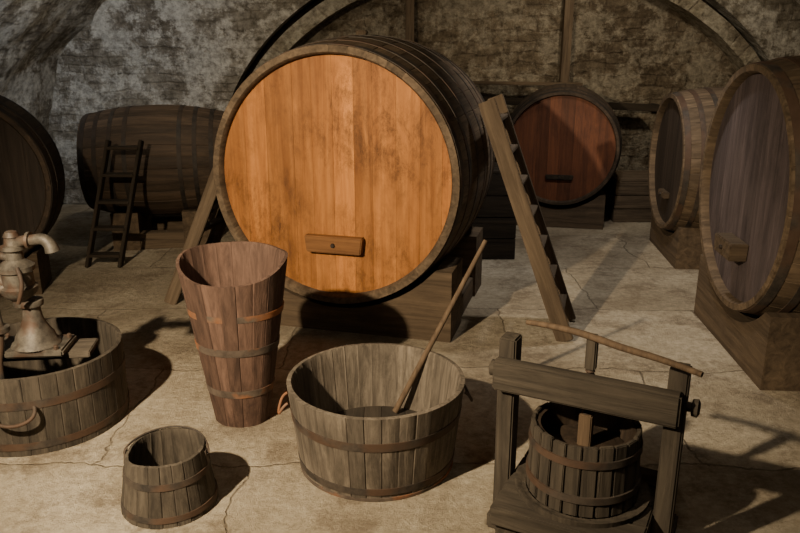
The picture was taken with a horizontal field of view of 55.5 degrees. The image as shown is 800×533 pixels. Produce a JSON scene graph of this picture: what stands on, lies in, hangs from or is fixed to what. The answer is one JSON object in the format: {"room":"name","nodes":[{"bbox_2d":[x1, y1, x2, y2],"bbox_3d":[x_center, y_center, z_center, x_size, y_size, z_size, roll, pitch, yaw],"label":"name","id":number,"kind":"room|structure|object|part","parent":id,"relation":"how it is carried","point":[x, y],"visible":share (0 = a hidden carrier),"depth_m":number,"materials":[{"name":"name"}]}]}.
{"room":"wine cellar","nodes":[
{"label":"wine cellar","id":0,"kind":"room"},
{"bbox_2d":[0,204,799,532],"bbox_3d":[0.500,0.811,3.333,8.600,0.001,10.900,0,17,0],"label":"floor","id":1,"kind":"structure","parent":0,"point":[739,472],"depth_m":3.78,"materials":[{"name":"concrete"}]},
{"bbox_2d":[0,245,51,296],"bbox_3d":[-2.987,0.031,5.372,0.880,0.300,0.370,-4,17,-13],"label":"stand","id":2,"kind":"object","parent":1,"relation":"on","point":[42,275],"visible":0.28,"depth_m":5.37,"materials":[{"name":"brown wood"}]},
{"bbox_2d":[0,95,64,262],"bbox_3d":[-2.990,-0.585,5.199,1.269,1.269,0.500,-4,17,-13],"label":"wine barrel","id":3,"kind":"object","parent":2,"relation":"on","point":[32,175],"visible":0.78,"depth_m":5.12,"materials":[{"name":"brown wood"}]},
{"bbox_2d":[0,317,128,456],"bbox_3d":[-1.700,0.541,3.595,0.766,0.362,0.766,14,22,38],"label":"wooden tub","id":4,"kind":"object","parent":1,"relation":"on","point":[50,405],"visible":0.7,"depth_m":3.36,"materials":[{"name":"wood"}]},
{"bbox_3d":[-1.628,0.637,3.197,0.188,0.072,0.068,-3,17,-10],"label":"handle","id":5,"kind":"part","parent":4,"relation":"part of","materials":[{"name":"metal"}]},
{"bbox_2d":[0,230,98,378],"bbox_3d":[-1.700,0.269,3.349,0.620,0.873,0.283,-2,17,-7],"label":"pump","id":6,"kind":"object","parent":4,"relation":"on","point":[35,339],"visible":0.99,"depth_m":3.31,"materials":[{"name":"paint"}]},
{"bbox_3d":[-1.751,0.124,3.258,0.090,0.376,0.238,15,23,41],"label":"pump lever","id":7,"kind":"part","parent":6,"relation":"part of","materials":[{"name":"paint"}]},
{"bbox_3d":[-1.613,0.083,3.231,0.045,0.160,0.039,5,18,15],"label":"connecting rod","id":8,"kind":"part","parent":6,"relation":"part of","materials":[{"name":"metal"}]},
{"bbox_3d":[-1.560,-0.094,3.233,0.248,0.103,0.062,4,18,14],"label":"spout","id":9,"kind":"part","parent":6,"relation":"part of","materials":[{"name":"paint"}]},
{"bbox_3d":[-1.655,0.359,3.419,0.331,0.032,0.200,-2,17,-5],"label":"plate","id":10,"kind":"part","parent":6,"relation":"part of","materials":[{"name":"paint"}]},
{"bbox_2d":[85,140,143,267],"bbox_3d":[-2.232,-0.489,5.943,0.458,0.979,0.318,0,17,0],"label":"step ladder","id":11,"kind":"object","parent":1,"relation":"on","point":[95,227],"visible":1,"depth_m":5.92,"materials":[{"name":"brown wood"}]},
{"bbox_3d":[-2.360,-0.489,5.942,0.025,1.008,0.070,10,2,0],"label":"rail","id":12,"kind":"part","parent":11,"relation":"part of","materials":[{"name":"brown wood"}]},
{"bbox_3d":[-2.105,-0.489,5.942,0.025,1.008,0.070,10,2,0],"label":"rail","id":13,"kind":"part","parent":11,"relation":"part of","materials":[{"name":"brown wood"}]},
{"bbox_2d":[110,209,216,250],"bbox_3d":[-2.066,-0.404,6.761,0.800,0.320,0.720,-2,17,-8],"label":"stand","id":14,"kind":"object","parent":1,"relation":"on","point":[146,231],"visible":0.47,"depth_m":6.45,"materials":[{"name":"brown wood"}]},
{"bbox_2d":[76,105,223,214],"bbox_3d":[-2.066,-0.919,6.603,1.200,0.950,0.950,-2,17,-8],"label":"wine barrel","id":15,"kind":"object","parent":14,"relation":"on","point":[176,165],"visible":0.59,"depth_m":6.21,"materials":[{"name":"brown wood"}]},
{"bbox_3d":[-2.026,-0.234,6.512,0.364,0.140,0.110,-2,17,-8],"label":"rail","id":16,"kind":"part","parent":14,"relation":"part of","materials":[{"name":"brown wood"}]},
{"bbox_3d":[-2.106,-0.402,7.062,0.364,0.140,0.110,-2,17,-8],"label":"rail","id":17,"kind":"part","parent":14,"relation":"part of","materials":[{"name":"brown wood"}]},
{"bbox_2d":[121,425,217,529],"bbox_3d":[-0.900,0.797,2.946,0.370,0.252,0.369,0,17,0],"label":"wooden bucket","id":18,"kind":"object","parent":1,"relation":"on","point":[169,481],"visible":1,"depth_m":2.84,"materials":[{"name":"wood"}]},
{"bbox_3d":[-0.900,0.682,2.985,0.333,0.054,0.148,0,17,0],"label":"bail handle","id":19,"kind":"part","parent":18,"relation":"part of","materials":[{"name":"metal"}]},
{"bbox_2d":[164,168,226,304],"bbox_3d":[-1.285,-0.355,5.230,0.758,1.152,0.351,-6,18,-18],"label":"wooden ladder","id":20,"kind":"object","parent":1,"relation":"on","point":[200,224],"visible":0.29,"depth_m":5.08,"materials":[{"name":"brown wood"}]},
{"bbox_3d":[-1.240,-0.403,5.388,0.090,1.221,0.030,24,8,8],"label":"rail","id":21,"kind":"part","parent":20,"relation":"part of","materials":[{"name":"brown wood"}]},
{"bbox_2d":[176,241,287,427],"bbox_3d":[-0.752,0.329,3.520,0.500,0.813,0.427,2,17,7],"label":"wooden bucket","id":22,"kind":"object","parent":1,"relation":"on","point":[233,292],"visible":1,"depth_m":3.43,"materials":[{"name":"wood"}]},
{"bbox_2d":[277,343,472,501],"bbox_3d":[-0.100,0.643,3.229,0.739,0.382,0.738,15,22,40],"label":"wooden tub","id":23,"kind":"object","parent":1,"relation":"on","point":[352,444],"visible":0.98,"depth_m":3.04,"materials":[{"name":"wood"}]},
{"bbox_3d":[-0.485,0.572,3.151,0.047,0.067,0.117,-2,17,-8],"label":"handle","id":24,"kind":"part","parent":23,"relation":"part of","materials":[{"name":"metal"}]},
{"bbox_2d":[393,239,487,412],"bbox_3d":[0.177,0.276,3.412,0.433,0.796,0.029,-4,17,-13],"label":"stick","id":25,"kind":"object","parent":23,"relation":"on","point":[450,307],"visible":1,"depth_m":3.40,"materials":[{"name":"brown wood"}]},
{"bbox_3d":[0.285,0.540,3.254,0.047,0.067,0.117,-2,17,-8],"label":"handle","id":26,"kind":"part","parent":23,"relation":"part of","materials":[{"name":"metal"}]},
{"bbox_2d":[280,226,482,342],"bbox_3d":[-0.230,0.033,5.143,1.400,0.430,1.140,4,18,14],"label":"stand","id":27,"kind":"object","parent":1,"relation":"on","point":[415,311],"visible":0.38,"depth_m":4.61,"materials":[{"name":"brown wood"}]},
{"bbox_2d":[213,30,494,303],"bbox_3d":[-0.221,-0.693,4.958,1.596,1.622,1.367,4,18,14],"label":"wine barrel","id":28,"kind":"object","parent":27,"relation":"on","point":[365,159],"visible":0.95,"depth_m":4.37,"materials":[{"name":"brown wood"}]},
{"bbox_3d":[0.386,0.211,5.057,0.110,0.140,0.524,4,18,14],"label":"rail","id":29,"kind":"part","parent":27,"relation":"part of","materials":[{"name":"brown wood"}]},
{"bbox_2d":[471,162,515,258],"bbox_3d":[0.680,-0.471,6.287,0.500,0.718,0.475,0,17,0],"label":"wooden crate","id":30,"kind":"object","parent":1,"relation":"on","point":[496,216],"visible":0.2,"depth_m":6.08,"materials":[{"name":"brown wood"}]},
{"bbox_2d":[479,94,575,341],"bbox_3d":[0.787,-0.305,4.623,0.744,1.416,0.391,10,19,29],"label":"wooden ladder","id":31,"kind":"object","parent":1,"relation":"on","point":[495,114],"visible":1,"depth_m":4.47,"materials":[{"name":"brown wood"}]},
{"bbox_2d":[516,188,605,229],"bbox_3d":[1.557,-0.632,7.504,0.860,0.320,0.760,4,17,11],"label":"stand","id":32,"kind":"object","parent":1,"relation":"on","point":[588,213],"visible":0.42,"depth_m":7.13,"materials":[{"name":"brown wood"}]},
{"bbox_2d":[510,83,621,204],"bbox_3d":[1.559,-1.188,7.339,1.121,1.120,0.850,4,17,11],"label":"wine barrel","id":33,"kind":"object","parent":32,"relation":"on","point":[569,137],"visible":0.77,"depth_m":6.96,"materials":[{"name":"red wood"}]},
{"bbox_2d":[486,320,703,532],"bbox_3d":[0.647,0.599,2.650,0.719,0.804,0.497,8,19,26],"label":"press","id":34,"kind":"object","parent":1,"relation":"on","point":[580,471],"visible":1,"depth_m":2.54,"materials":[{"name":"wood"}]},
{"bbox_3d":[0.391,0.594,2.785,0.062,0.735,0.075,8,19,26],"label":"post","id":35,"kind":"part","parent":34,"relation":"part of","materials":[{"name":"brown wood"}]},
{"bbox_2d":[515,460,649,527],"bbox_3d":[0.645,0.780,2.706,0.470,0.019,0.470,0,17,0],"label":"tray","id":36,"kind":"object","parent":34,"relation":"on","point":[530,506],"depth_m":2.55,"materials":[{"name":"brown wood"}]},
{"bbox_2d":[526,404,642,514],"bbox_3d":[0.645,0.665,2.671,0.396,0.243,0.396,0,17,0],"label":"basket","id":37,"kind":"object","parent":34,"relation":"on","point":[574,467],"depth_m":2.55,"materials":[{"name":"wood"}]},
{"bbox_3d":[0.645,0.639,2.663,0.296,0.040,0.296,0,17,0],"label":"pressing plate","id":38,"kind":"part","parent":34,"relation":"part of","materials":[{"name":"brown wood"}]},
{"bbox_3d":[0.899,0.670,2.537,0.062,0.735,0.075,8,19,26],"label":"post","id":39,"kind":"part","parent":34,"relation":"part of","materials":[{"name":"brown wood"}]},
{"bbox_2d":[603,170,651,221],"bbox_3d":[2.320,-0.707,7.574,0.500,0.418,0.525,0,17,0],"label":"wooden crate","id":40,"kind":"object","parent":1,"relation":"on","point":[627,191],"visible":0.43,"depth_m":7.35,"materials":[{"name":"brown wood"}]},
{"bbox_2d":[649,215,702,269],"bbox_3d":[2.514,-0.258,6.265,0.670,0.330,0.880,1,17,5],"label":"stand","id":41,"kind":"object","parent":1,"relation":"on","point":[682,248],"visible":0.37,"depth_m":5.90,"materials":[{"name":"brown wood"}]},
{"bbox_2d":[648,87,724,231],"bbox_3d":[2.545,-0.833,6.086,0.867,1.180,1.178,1,17,5],"label":"wine barrel","id":42,"kind":"object","parent":41,"relation":"on","point":[683,118],"visible":0.48,"depth_m":5.87,"materials":[{"name":"brown wood"}]},
{"bbox_2d":[694,254,799,390],"bbox_3d":[2.304,0.287,4.364,0.830,0.400,1.140,1,17,4],"label":"stand","id":43,"kind":"object","parent":1,"relation":"on","point":[766,347],"visible":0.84,"depth_m":3.96,"materials":[{"name":"brown wood"}]},
{"bbox_2d":[699,55,799,316],"bbox_3d":[2.303,-0.416,4.149,1.012,1.450,1.452,1,17,4],"label":"wine barrel","id":44,"kind":"object","parent":43,"relation":"on","point":[749,188],"visible":0.96,"depth_m":4.06,"materials":[{"name":"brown wood"}]},
{"bbox_2d":[0,0,799,132],"bbox_3d":[0.489,-0.973,2.578,8.526,2.653,10.500,0,17,0],"label":"ceiling","id":45,"kind":"structure","parent":0,"point":[34,34],"depth_m":7.02,"materials":[{"name":"grey stone"}]},
{"bbox_2d":[49,0,799,204],"bbox_3d":[0.500,-2.280,7.798,8.600,3.300,0.352,0,17,0],"label":"wall","id":46,"kind":"structure","parent":0,"point":[199,53],"depth_m":7.69,"materials":[{"name":"grey stone"}]},
{"bbox_2d":[293,0,736,169],"bbox_3d":[1.120,-2.139,8.022,7.200,2.900,0.083,0,17,0],"label":"wall","id":47,"kind":"structure","parent":0,"point":[623,51],"depth_m":7.97,"materials":[{"name":"stone"}]},
{"bbox_2d":[405,0,413,41],"bbox_3d":[0.100,-2.543,7.787,0.090,0.910,0.090,0,17,0],"label":"timber post","id":48,"kind":"object","parent":47,"relation":"attached to","point":[409,4],"visible":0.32,"depth_m":7.75,"materials":[{"name":"brown wood"}]},
{"bbox_2d":[241,0,760,83],"bbox_3d":[1.120,-1.932,7.926,5.860,2.560,0.352,0,17,0],"label":"trim","id":49,"kind":"structure","parent":47,"relation":"attached to","point":[712,24],"depth_m":7.63,"materials":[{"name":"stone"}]},
{"bbox_2d":[473,81,659,111],"bbox_3d":[1.701,-1.793,7.998,2.402,0.322,0.215,0,17,0],"label":"wall rail","id":50,"kind":"object","parent":47,"relation":"attached to","point":[653,107],"visible":0.31,"depth_m":7.91,"materials":[{"name":"wood"}]},
{"bbox_2d":[559,0,573,81],"bbox_3d":[1.720,-2.433,7.820,0.090,1.140,0.090,0,17,0],"label":"timber post","id":51,"kind":"object","parent":47,"relation":"attached to","point":[568,6],"visible":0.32,"depth_m":7.82,"materials":[{"name":"brown wood"}]}
]}

